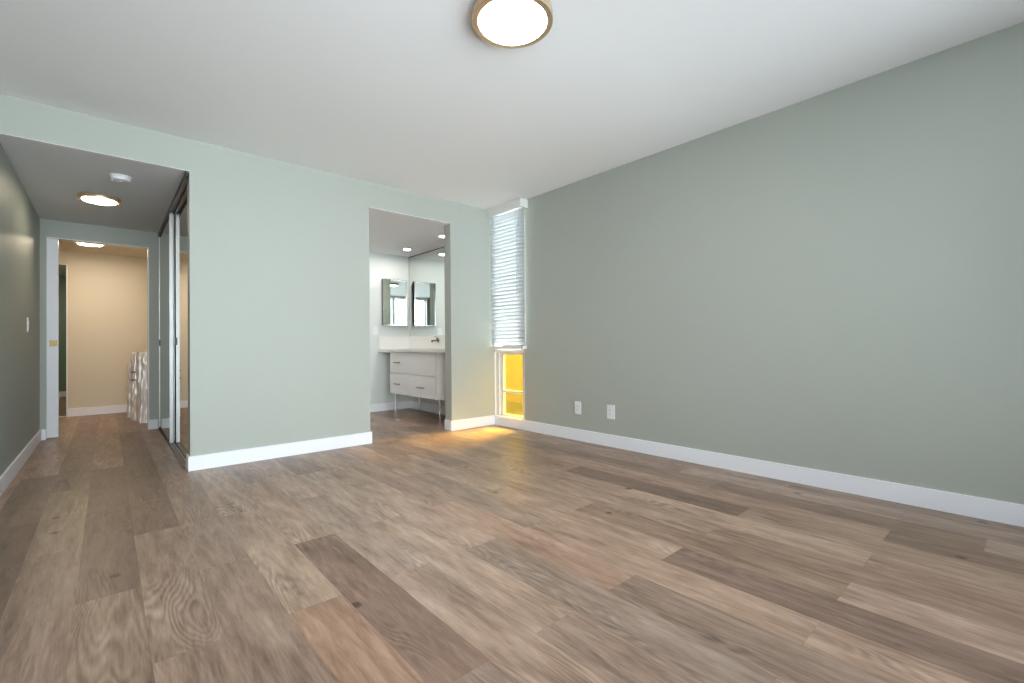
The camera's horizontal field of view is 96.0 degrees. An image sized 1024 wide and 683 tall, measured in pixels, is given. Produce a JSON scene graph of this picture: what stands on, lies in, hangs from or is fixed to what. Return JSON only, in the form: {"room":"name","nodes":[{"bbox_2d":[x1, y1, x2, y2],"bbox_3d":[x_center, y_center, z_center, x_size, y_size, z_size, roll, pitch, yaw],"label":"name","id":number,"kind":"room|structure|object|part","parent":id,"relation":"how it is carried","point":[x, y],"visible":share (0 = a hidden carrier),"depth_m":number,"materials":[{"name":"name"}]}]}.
{"room":"empty bedroom","nodes":[
{"label":"empty bedroom","id":0,"kind":"room"},
{"bbox_2d":[0,143,39,475],"bbox_3d":[-3.932,-0.256,3.621,0.120,2.440,2.420,0,-1,-41],"label":"wall","id":1,"kind":"structure","parent":0,"point":[19,220],"depth_m":3.41,"materials":[{"name":"green paint"}]},
{"bbox_2d":[0,430,40,496],"bbox_3d":[-3.871,0.911,3.654,0.013,0.107,2.420,0,-1,-41],"label":"baseboard","id":2,"kind":"structure","parent":1,"relation":"attached to","point":[16,465],"depth_m":3.39,"materials":[{"name":"white paint"}]},
{"bbox_2d":[59,276,65,390],"bbox_3d":[-7.613,-0.170,7.275,2.500,2.400,3.630,0,-1,-41],"label":"wall","id":3,"kind":"structure","parent":0,"point":[62,279],"depth_m":8.75,"materials":[{"name":"green paint"}]},
{"bbox_2d":[59,391,65,396],"bbox_3d":[-8.730,0.998,8.548,2.300,0.107,0.013,0,-1,-41],"label":"baseboard","id":4,"kind":"structure","parent":3,"relation":"attached to","point":[61,393],"depth_m":8.73,"materials":[{"name":"white paint"}]},
{"bbox_2d":[59,266,65,275],"bbox_3d":[-7.656,-1.320,7.323,2.500,0.100,3.729,0,-1,-41],"label":"ceiling","id":5,"kind":"structure","parent":0,"point":[62,269],"depth_m":8.22,"materials":[{"name":"paint"}]},
{"bbox_2d":[0,133,188,257],"bbox_3d":[-4.580,-1.273,4.500,3.400,0.098,4.569,0,-1,-41],"label":"ceiling","id":6,"kind":"structure","parent":0,"point":[51,175],"depth_m":3.68,"materials":[{"name":"paint"}]},
{"bbox_2d":[74,242,103,246],"bbox_3d":[-5.187,-1.210,5.662,0.284,0.042,0.284,0,-1,-41],"label":"ceiling light","id":7,"kind":"object","parent":6,"relation":"attached to","point":[74,242],"visible":0.39,"depth_m":5.70,"materials":[{"name":"beige metal"}]},
{"bbox_2d":[78,243,101,246],"bbox_3d":[-5.187,-1.200,5.662,0.224,0.020,0.224,0,-1,-41],"label":"diffuser","id":8,"kind":"object","parent":7,"relation":"attached to","point":[78,243],"depth_m":5.70,"materials":[{"name":"white plastic"}]},
{"bbox_2d":[77,192,120,205],"bbox_3d":[-3.540,-1.220,3.954,0.284,0.042,0.284,0,-1,-41],"label":"ceiling light","id":9,"kind":"object","parent":6,"relation":"attached to","point":[90,197],"visible":1,"depth_m":3.90,"materials":[{"name":"white glass"}]},
{"bbox_2d":[82,197,116,205],"bbox_3d":[-3.540,-1.209,3.954,0.224,0.020,0.224,0,-1,-41],"label":"diffuser","id":10,"kind":"object","parent":9,"relation":"attached to","point":[107,201],"depth_m":3.94,"materials":[{"name":"white plastic"}]},
{"bbox_2d":[109,173,131,183],"bbox_3d":[-2.964,-1.230,3.489,0.136,0.042,0.136,0,-1,-41],"label":"smoke detector","id":11,"kind":"object","parent":6,"relation":"attached to","point":[119,178],"visible":1,"depth_m":3.46,"materials":[{"name":"white plastic"}]},
{"bbox_2d":[158,171,186,236],"bbox_3d":[-3.155,-1.215,4.320,0.098,0.047,2.418,0,-1,-41],"label":"door track","id":12,"kind":"object","parent":6,"relation":"attached to","point":[182,186],"visible":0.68,"depth_m":3.93,"materials":[{"name":"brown metal"}]},
{"bbox_2d":[40,219,158,438],"bbox_3d":[-4.698,-0.137,4.636,3.400,2.235,0.120,0,-1,-41],"label":"wall","id":13,"kind":"structure","parent":0,"point":[48,228],"depth_m":4.94,"materials":[{"name":"green paint"}]},
{"bbox_2d":[41,429,45,439],"bbox_3d":[-4.648,0.926,4.574,0.033,0.107,0.013,0,-1,-41],"label":"baseboard","id":14,"kind":"structure","parent":13,"relation":"attached to","point":[43,431],"depth_m":4.57,"materials":[{"name":"white paint"}]},
{"bbox_2d":[46,238,58,437],"bbox_3d":[-4.920,-0.041,4.433,0.797,2.018,0.058,0,-1,-41],"label":"door","id":15,"kind":"structure","parent":13,"relation":"in","point":[52,264],"depth_m":4.65,"materials":[{"name":"white paint"}]},
{"bbox_3d":[-4.632,0.018,4.651,0.056,0.060,0.004,0,-1,-41],"label":"pull plate","id":16,"kind":"part","parent":15,"relation":"part of","materials":[{"name":"gold metal"}]},
{"bbox_2d":[46,237,148,429],"bbox_3d":[-4.383,-0.034,4.909,0.808,2.028,0.123,0,-1,-41],"label":"trim","id":17,"kind":"structure","parent":13,"relation":"attached to","point":[59,239],"depth_m":5.12,"materials":[{"name":"white paint"}]},
{"bbox_2d":[149,419,157,429],"bbox_3d":[-4.001,0.925,5.142,0.080,0.107,0.013,0,-1,-41],"label":"baseboard","id":18,"kind":"structure","parent":13,"relation":"attached to","point":[153,424],"depth_m":5.14,"materials":[{"name":"white paint"}]},
{"bbox_2d":[59,250,146,408],"bbox_3d":[-5.407,-0.121,5.444,3.400,2.230,2.030,0,-1,-41],"label":"wall","id":19,"kind":"structure","parent":0,"point":[107,293],"depth_m":6.40,"materials":[{"name":"beige paint"}]},
{"bbox_2d":[59,264,67,416],"bbox_3d":[-6.328,-0.014,5.902,0.920,2.040,0.124,0,-1,-41],"label":"trim","id":20,"kind":"structure","parent":19,"relation":"attached to","point":[66,265],"depth_m":6.16,"materials":[{"name":"white paint"}]},
{"bbox_2d":[67,405,126,416],"bbox_3d":[-5.356,0.951,6.653,1.530,0.107,0.013,0,-1,-41],"label":"baseboard","id":21,"kind":"structure","parent":19,"relation":"attached to","point":[71,412],"depth_m":6.33,"materials":[{"name":"white paint"}]},
{"bbox_2d":[173,332,173,426],"bbox_3d":[-2.879,-0.139,4.623,0.684,2.205,2.300,0,-1,-41],"label":"wall","id":22,"kind":"structure","parent":0,"point":[173,332],"depth_m":5.26,"materials":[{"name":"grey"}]},
{"bbox_2d":[0,94,494,455],"bbox_3d":[-2.171,-0.271,3.637,5.120,2.440,0.120,0,-1,-41],"label":"wall","id":23,"kind":"structure","parent":0,"point":[278,251],"depth_m":3.80,"materials":[{"name":"green paint"}]},
{"bbox_2d":[186,401,494,471],"bbox_3d":[-1.922,0.906,5.048,2.887,0.107,1.968,0,-1,-41],"label":"baseboard","id":24,"kind":"structure","parent":23,"relation":"attached to","point":[206,461],"depth_m":3.93,"materials":[{"name":"white paint"}]},
{"bbox_2d":[369,252,409,403],"bbox_3d":[-1.701,-0.192,5.429,2.050,2.305,1.955,0,-1,-41],"label":"wall","id":25,"kind":"structure","parent":0,"point":[386,266],"depth_m":6.46,"materials":[{"name":"white paint"}]},
{"bbox_2d":[373,326,377,334],"bbox_3d":[-1.895,-0.149,6.393,0.074,0.118,0.008,0,-1,-41],"label":"light switch","id":26,"kind":"object","parent":25,"relation":"attached to","point":[375,329],"visible":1,"depth_m":6.39,"materials":[{"name":"white plastic"}]},
{"bbox_2d":[382,278,406,325],"bbox_3d":[-1.675,-0.554,6.564,0.362,0.650,0.052,0,-1,-41],"label":"framed mirror","id":27,"kind":"object","parent":25,"relation":"attached to","point":[394,292],"visible":1,"depth_m":6.54,"materials":[{"name":"silver metal"}]},
{"bbox_2d":[369,207,449,256],"bbox_3d":[-1.613,-1.284,5.365,2.000,0.083,1.954,0,-1,-41],"label":"ceiling","id":28,"kind":"structure","parent":0,"point":[390,232],"depth_m":5.35,"materials":[{"name":"paint"}]},
{"bbox_2d":[0,397,1023,682],"bbox_3d":[-3.351,1.029,4.695,5.700,0.120,13.300,0,-1,-41],"label":"floor","id":29,"kind":"structure","parent":0,"point":[424,551],"depth_m":1.85,"materials":[{"name":"brown wood"}]},
{"bbox_2d":[127,364,130,417],"bbox_3d":[-4.936,0.643,6.206,0.391,0.707,0.263,0,-1,-41],"label":"wrapped bundle","id":30,"kind":"object","parent":29,"relation":"on","point":[128,365],"visible":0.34,"depth_m":6.01,"materials":[{"name":"white plastic"}]},
{"bbox_2d":[130,352,136,419],"bbox_3d":[-4.718,0.562,6.009,0.403,0.862,0.311,0,-1,-41],"label":"wrapped bundle","id":31,"kind":"object","parent":29,"relation":"on","point":[133,354],"visible":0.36,"depth_m":5.80,"materials":[{"name":"white plastic"}]},
{"bbox_2d":[136,351,146,422],"bbox_3d":[-4.449,0.555,5.794,0.437,0.867,0.350,0,-1,-41],"label":"wrapped bundle","id":32,"kind":"object","parent":29,"relation":"on","point":[141,357],"visible":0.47,"depth_m":5.58,"materials":[{"name":"white plastic"}]},
{"bbox_2d":[158,428,185,467],"bbox_3d":[-3.181,0.960,4.334,0.080,0.009,2.282,0,-1,-41],"label":"door track","id":33,"kind":"object","parent":29,"relation":"on","point":[179,456],"visible":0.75,"depth_m":3.96,"materials":[{"name":"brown metal"}]},
{"bbox_2d":[158,212,173,442],"bbox_3d":[-3.582,-0.125,4.759,0.036,2.168,1.152,0,-1,-41],"label":"door","id":34,"kind":"structure","parent":33,"relation":"on","point":[165,342],"depth_m":4.58,"materials":[{"name":"grey metal"}]},
{"bbox_3d":[-3.586,-0.125,4.755,0.004,2.148,1.132,0,-1,-41],"label":"mirror panel","id":35,"kind":"part","parent":34,"relation":"part of","materials":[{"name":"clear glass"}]},
{"bbox_2d":[173,187,187,457],"bbox_3d":[-2.818,-0.139,3.941,0.036,2.168,1.185,0,-1,-41],"label":"door","id":36,"kind":"structure","parent":33,"relation":"on","point":[180,256],"depth_m":3.98,"materials":[{"name":"grey metal"}]},
{"bbox_3d":[-2.816,-0.139,3.943,0.029,2.168,1.185,0,-1,-41],"label":"frame","id":37,"kind":"part","parent":36,"relation":"part of","materials":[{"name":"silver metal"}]},
{"bbox_2d":[390,352,444,422],"bbox_3d":[-1.095,0.549,5.904,0.454,0.822,1.250,0,-1,-41],"label":"vanity cabinet","id":38,"kind":"object","parent":29,"relation":"on","point":[416,374],"visible":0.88,"depth_m":5.67,"materials":[{"name":"white paint"}]},
{"bbox_3d":[-1.565,0.831,6.199,0.036,0.272,0.036,0,-1,-41],"label":"leg","id":39,"kind":"part","parent":38,"relation":"part of","materials":[{"name":"silver metal"}]},
{"bbox_3d":[-1.488,0.559,6.072,0.018,0.267,0.480,0,-1,-41],"label":"drawer","id":40,"kind":"part","parent":38,"relation":"part of","materials":[{"name":"white paint"}]},
{"bbox_2d":[378,335,444,352],"bbox_3d":[-1.105,0.026,5.920,0.493,0.218,1.754,0,-1,-41],"label":"countertop","id":41,"kind":"structure","parent":38,"relation":"on","point":[386,343],"depth_m":6.43,"materials":[{"name":"white stone"}]},
{"bbox_3d":[-1.270,0.275,5.823,0.018,0.269,1.150,0,-1,-41],"label":"drawer","id":42,"kind":"part","parent":38,"relation":"part of","materials":[{"name":"white paint"}]},
{"bbox_3d":[-1.107,0.552,5.638,0.018,0.267,0.666,0,-1,-41],"label":"drawer","id":43,"kind":"part","parent":38,"relation":"part of","materials":[{"name":"white paint"}]},
{"bbox_3d":[-0.839,0.817,5.373,0.036,0.272,0.036,0,-1,-41],"label":"leg","id":44,"kind":"part","parent":38,"relation":"part of","materials":[{"name":"silver metal"}]},
{"bbox_2d":[0,0,1023,209],"bbox_3d":[-0.448,-1.573,1.764,5.240,0.100,5.240,0,-1,-41],"label":"ceiling","id":45,"kind":"structure","parent":0,"point":[406,95],"depth_m":2.58,"materials":[{"name":"paint"}]},
{"bbox_2d":[472,0,552,48],"bbox_3d":[0.002,-1.500,2.138,0.376,0.048,0.376,0,-1,-41],"label":"ceiling light","id":46,"kind":"object","parent":45,"relation":"attached to","point":[511,24],"visible":1,"depth_m":2.12,"materials":[{"name":"beige metal"}]},
{"bbox_2d":[410,22,1023,504],"bbox_3d":[0.840,-0.293,4.174,0.126,2.440,7.195,0,-1,-41],"label":"wall","id":47,"kind":"structure","parent":0,"point":[833,280],"depth_m":2.87,"materials":[{"name":"green paint"}]},
{"bbox_2d":[409,247,444,335],"bbox_3d":[-0.907,-0.666,6.064,0.006,1.160,1.811,0,-1,-41],"label":"wall mirror","id":48,"kind":"object","parent":47,"relation":"attached to","point":[426,269],"visible":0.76,"depth_m":6.36,"materials":[{"name":"clear glass"}]},
{"bbox_2d":[494,207,524,419],"bbox_3d":[0.005,-0.305,5.128,0.122,2.305,0.510,0,-1,-41],"label":"window","id":49,"kind":"structure","parent":47,"relation":"in","point":[509,364],"depth_m":5.16,"materials":[{"name":"yellow glass"}]},
{"bbox_2d":[485,198,527,348],"bbox_3d":[-0.061,-0.704,5.028,0.111,1.570,0.582,0,-1,-41],"label":"window blind","id":50,"kind":"object","parent":49,"relation":"attached to","point":[507,250],"visible":1,"depth_m":5.01,"materials":[{"name":"white plastic"}]},
{"bbox_3d":[-0.186,-0.690,5.186,0.044,1.510,0.002,0,-1,-41],"label":"ladder cord","id":51,"kind":"part","parent":50,"relation":"part of","materials":[{"name":"white fabric"}]},
{"bbox_3d":[-0.050,0.067,5.033,0.056,0.028,0.559,0,-1,-41],"label":"rail","id":52,"kind":"part","parent":50,"relation":"part of","materials":[{"name":"white plastic"}]},
{"bbox_3d":[0.016,0.478,5.111,0.040,0.715,0.410,0,-1,-41],"label":"sash","id":53,"kind":"part","parent":49,"relation":"part of","materials":[{"name":"yellow glass"}]},
{"bbox_3d":[0.031,0.478,5.108,0.004,0.671,0.325,0,-1,-41],"label":"amber pane","id":54,"kind":"part","parent":49,"relation":"part of","materials":[{"name":"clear glass"}]},
{"bbox_2d":[575,401,580,413],"bbox_3d":[0.618,0.624,4.335,0.009,0.118,0.074,0,-1,-41],"label":"wall outlet","id":55,"kind":"object","parent":47,"relation":"attached to","point":[577,404],"visible":1,"depth_m":4.33,"materials":[{"name":"white plastic"}]},
{"bbox_2d":[607,405,614,418],"bbox_3d":[0.868,0.620,4.051,0.009,0.122,0.080,0,-1,-41],"label":"wall outlet","id":56,"kind":"object","parent":47,"relation":"attached to","point":[610,408],"visible":1,"depth_m":4.04,"materials":[{"name":"white plastic"}]},
{"bbox_2d":[495,415,1023,526],"bbox_3d":[1.452,0.861,3.382,0.013,0.107,4.987,0,-1,-41],"label":"baseboard","id":57,"kind":"structure","parent":47,"relation":"attached to","point":[1004,512],"depth_m":2.89,"materials":[{"name":"white paint"}]}
]}

